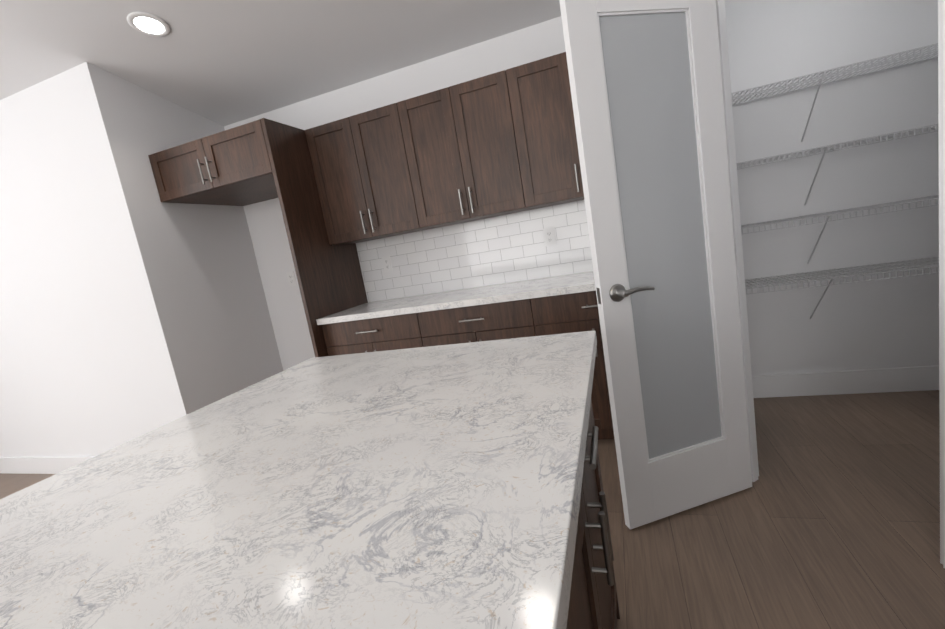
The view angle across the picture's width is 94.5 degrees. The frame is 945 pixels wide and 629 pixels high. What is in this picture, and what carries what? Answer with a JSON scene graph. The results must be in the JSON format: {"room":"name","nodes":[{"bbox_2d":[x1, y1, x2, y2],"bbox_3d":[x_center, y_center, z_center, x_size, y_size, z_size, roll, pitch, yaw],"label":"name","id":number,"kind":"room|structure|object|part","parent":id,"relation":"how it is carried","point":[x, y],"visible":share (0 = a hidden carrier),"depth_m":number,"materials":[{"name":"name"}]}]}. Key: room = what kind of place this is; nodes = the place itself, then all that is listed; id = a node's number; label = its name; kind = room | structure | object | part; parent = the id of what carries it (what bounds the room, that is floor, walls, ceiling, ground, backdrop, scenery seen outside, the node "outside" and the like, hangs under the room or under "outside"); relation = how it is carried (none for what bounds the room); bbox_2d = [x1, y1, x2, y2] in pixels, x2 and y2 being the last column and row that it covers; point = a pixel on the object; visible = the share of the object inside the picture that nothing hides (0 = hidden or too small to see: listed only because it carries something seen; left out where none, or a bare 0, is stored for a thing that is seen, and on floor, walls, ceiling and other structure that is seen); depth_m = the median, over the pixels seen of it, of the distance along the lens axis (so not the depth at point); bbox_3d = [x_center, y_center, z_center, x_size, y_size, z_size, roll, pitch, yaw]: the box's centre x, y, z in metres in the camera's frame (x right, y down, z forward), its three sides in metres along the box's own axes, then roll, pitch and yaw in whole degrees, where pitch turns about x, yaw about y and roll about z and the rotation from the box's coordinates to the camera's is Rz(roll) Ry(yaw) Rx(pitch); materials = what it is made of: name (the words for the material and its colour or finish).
{"room":"kitchen","nodes":[
{"label":"kitchen","id":0,"kind":"room"},
{"bbox_2d":[0,0,560,125],"bbox_3d":[-2.571,-1.643,-0.800,7.710,1.889,8.650,-7,9,19],"label":"ceiling","id":1,"kind":"structure","parent":0,"point":[224,62],"depth_m":2.56,"materials":[{"name":"white paint"}]},
{"bbox_2d":[127,12,170,36],"bbox_3d":[-1.726,-1.546,2.332,0.188,0.042,0.184,-7,9,19],"label":"recessed light","id":2,"kind":"object","parent":1,"relation":"in","point":[149,24],"visible":1,"depth_m":2.33,"materials":[{"name":"white plastic"}]},
{"bbox_2d":[0,0,938,456],"bbox_3d":[-2.360,-0.410,-0.607,7.610,4.180,8.550,-7,9,19],"label":"wall","id":3,"kind":"structure","parent":0,"point":[132,306],"depth_m":2.77,"materials":[{"name":"white paint"}]},
{"bbox_2d":[0,456,94,473],"bbox_3d":[-3.166,1.173,3.401,2.844,0.140,0.020,-7,9,19],"label":"baseboard","id":4,"kind":"structure","parent":3,"relation":"attached to","point":[14,465],"depth_m":3.50,"materials":[{"name":"white wood"}]},
{"bbox_2d":[286,271,296,285],"bbox_3d":[-1.469,-0.289,3.543,0.070,0.115,0.008,-7,9,19],"label":"outlet","id":5,"kind":"object","parent":3,"relation":"attached to","point":[291,278],"visible":1,"depth_m":3.54,"materials":[{"name":"white plastic"}]},
{"bbox_2d":[148,52,583,244],"bbox_3d":[-0.536,-0.900,2.731,3.014,0.762,0.736,-7,9,19],"label":"wall cabinet","id":6,"kind":"object","parent":3,"relation":"attached to","point":[503,142],"depth_m":2.66,"materials":[{"name":"brown wood"}]},
{"bbox_3d":[-0.520,-0.826,2.561,2.282,0.610,0.398,-7,9,19],"label":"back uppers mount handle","id":7,"kind":"part","parent":6,"relation":"part of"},
{"bbox_2d":[356,200,592,301],"bbox_3d":[0.123,-0.431,3.013,2.057,0.456,0.008,-7,9,19],"label":"backsplash","id":8,"kind":"structure","parent":3,"relation":"attached to","point":[507,248],"depth_m":3.03,"materials":[{"name":"tile"}]},
{"bbox_2d":[381,256,392,271],"bbox_3d":[-0.637,-0.376,3.254,0.070,0.115,0.008,-7,9,19],"label":"electrical outlet","id":9,"kind":"object","parent":8,"relation":"attached to","point":[387,264],"visible":1,"depth_m":3.25,"materials":[{"name":"white plastic"}]},
{"bbox_2d":[543,227,555,245],"bbox_3d":[0.506,-0.511,2.866,0.070,0.115,0.008,-7,9,19],"label":"electrical outlet","id":10,"kind":"object","parent":8,"relation":"attached to","point":[549,236],"visible":1,"depth_m":2.86,"materials":[{"name":"white plastic"}]},
{"bbox_2d":[559,0,751,529],"bbox_3d":[0.731,-0.195,1.646,0.521,2.018,0.373,-7,9,19],"label":"pantry door","id":11,"kind":"structure","parent":3,"relation":"in","point":[645,78],"depth_m":1.63,"materials":[{"name":"white wood"}]},
{"bbox_2d":[716,0,944,567],"bbox_3d":[1.173,-0.322,1.477,0.146,2.193,0.852,-14,10,-26],"label":"door frame","id":12,"kind":"structure","parent":3,"relation":"attached to","point":[727,96],"depth_m":1.62,"materials":[{"name":"white wood"}]},
{"bbox_2d":[731,43,937,141],"bbox_3d":[1.699,-1.040,2.226,1.337,0.274,0.313,-7,9,19],"label":"shelf","id":13,"kind":"object","parent":3,"relation":"attached to","point":[844,72],"visible":0.71,"depth_m":2.13,"materials":[{"name":"white metal"}]},
{"bbox_2d":[736,124,938,204],"bbox_3d":[1.756,-0.709,2.278,1.337,0.274,0.313,-7,9,19],"label":"shelf","id":14,"kind":"object","parent":3,"relation":"attached to","point":[893,135],"visible":0.73,"depth_m":2.15,"materials":[{"name":"white metal"}]},
{"bbox_2d":[741,195,938,263],"bbox_3d":[1.811,-0.388,2.328,1.337,0.274,0.313,-7,9,19],"label":"shelf","id":15,"kind":"object","parent":3,"relation":"attached to","point":[861,209],"visible":0.79,"depth_m":2.20,"materials":[{"name":"white metal"}]},
{"bbox_2d":[745,257,938,318],"bbox_3d":[1.864,-0.076,2.377,1.337,0.274,0.313,-7,9,19],"label":"shelf","id":16,"kind":"object","parent":3,"relation":"attached to","point":[927,261],"visible":0.62,"depth_m":2.27,"materials":[{"name":"white metal"}]},
{"bbox_2d":[752,365,938,397],"bbox_3d":[1.983,0.417,2.604,1.309,0.140,0.013,-7,9,19],"label":"baseboard","id":17,"kind":"structure","parent":3,"relation":"attached to","point":[916,378],"depth_m":2.53,"materials":[{"name":"white wood"}]},
{"bbox_2d":[0,390,944,628],"bbox_3d":[-2.002,1.684,-0.279,7.710,0.120,8.650,-7,9,19],"label":"floor","id":18,"kind":"structure","parent":0,"point":[829,518],"depth_m":1.59,"materials":[{"name":"brown wood"}]},
{"bbox_2d":[316,312,431,356],"bbox_3d":[-0.465,0.388,3.048,0.744,0.876,0.608,-7,9,19],"label":"base cabinet","id":19,"kind":"object","parent":18,"relation":"on","point":[405,331],"depth_m":2.71,"materials":[{"name":"brown wood"}]},
{"bbox_2d":[316,271,595,324],"bbox_3d":[0.071,-0.127,2.753,2.058,0.038,0.643,-7,9,19],"label":"countertop","id":20,"kind":"structure","parent":19,"relation":"on","point":[545,287],"depth_m":2.62,"materials":[{"name":"stone"}]},
{"bbox_2d":[356,305,597,356],"bbox_3d":[0.019,0.157,2.502,1.522,0.274,0.038,-7,9,19],"label":"handle","id":21,"kind":"object","parent":19,"relation":"attached to","point":[481,318],"visible":0.44,"depth_m":2.47,"materials":[{"name":"grey metal"}]},
{"bbox_2d":[428,297,547,345],"bbox_3d":[0.152,0.315,2.839,0.804,0.876,0.608,-7,9,19],"label":"base cabinet","id":22,"kind":"object","parent":18,"relation":"on","point":[518,318],"depth_m":2.47,"materials":[{"name":"brown wood"}]},
{"bbox_2d":[544,291,613,439],"bbox_3d":[0.770,0.243,2.629,0.745,0.876,0.608,-7,9,19],"label":"base cabinet","id":23,"kind":"object","parent":18,"relation":"on","point":[564,313],"depth_m":2.35,"materials":[{"name":"brown wood"}]},
{"bbox_2d":[566,400,619,628],"bbox_3d":[-0.037,0.641,0.973,0.620,0.876,0.926,-7,9,19],"label":"base cabinet","id":24,"kind":"object","parent":18,"relation":"on","point":[593,602],"visible":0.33,"depth_m":0.77,"materials":[{"name":"brown wood"}]},
{"bbox_2d":[0,330,596,628],"bbox_3d":[-0.717,0.526,-0.551,0.970,0.038,4.152,-7,9,19],"label":"countertop","id":25,"kind":"structure","parent":24,"relation":"on","point":[435,487],"depth_m":0.56,"materials":[{"name":"stone"}]},
{"bbox_2d":[584,426,613,585],"bbox_3d":[-0.228,0.800,-0.674,0.038,0.474,3.444,-7,9,19],"label":"handle","id":26,"kind":"object","parent":24,"relation":"attached to","point":[602,525],"visible":0.83,"depth_m":0.83,"materials":[{"name":"grey metal"}]}
]}

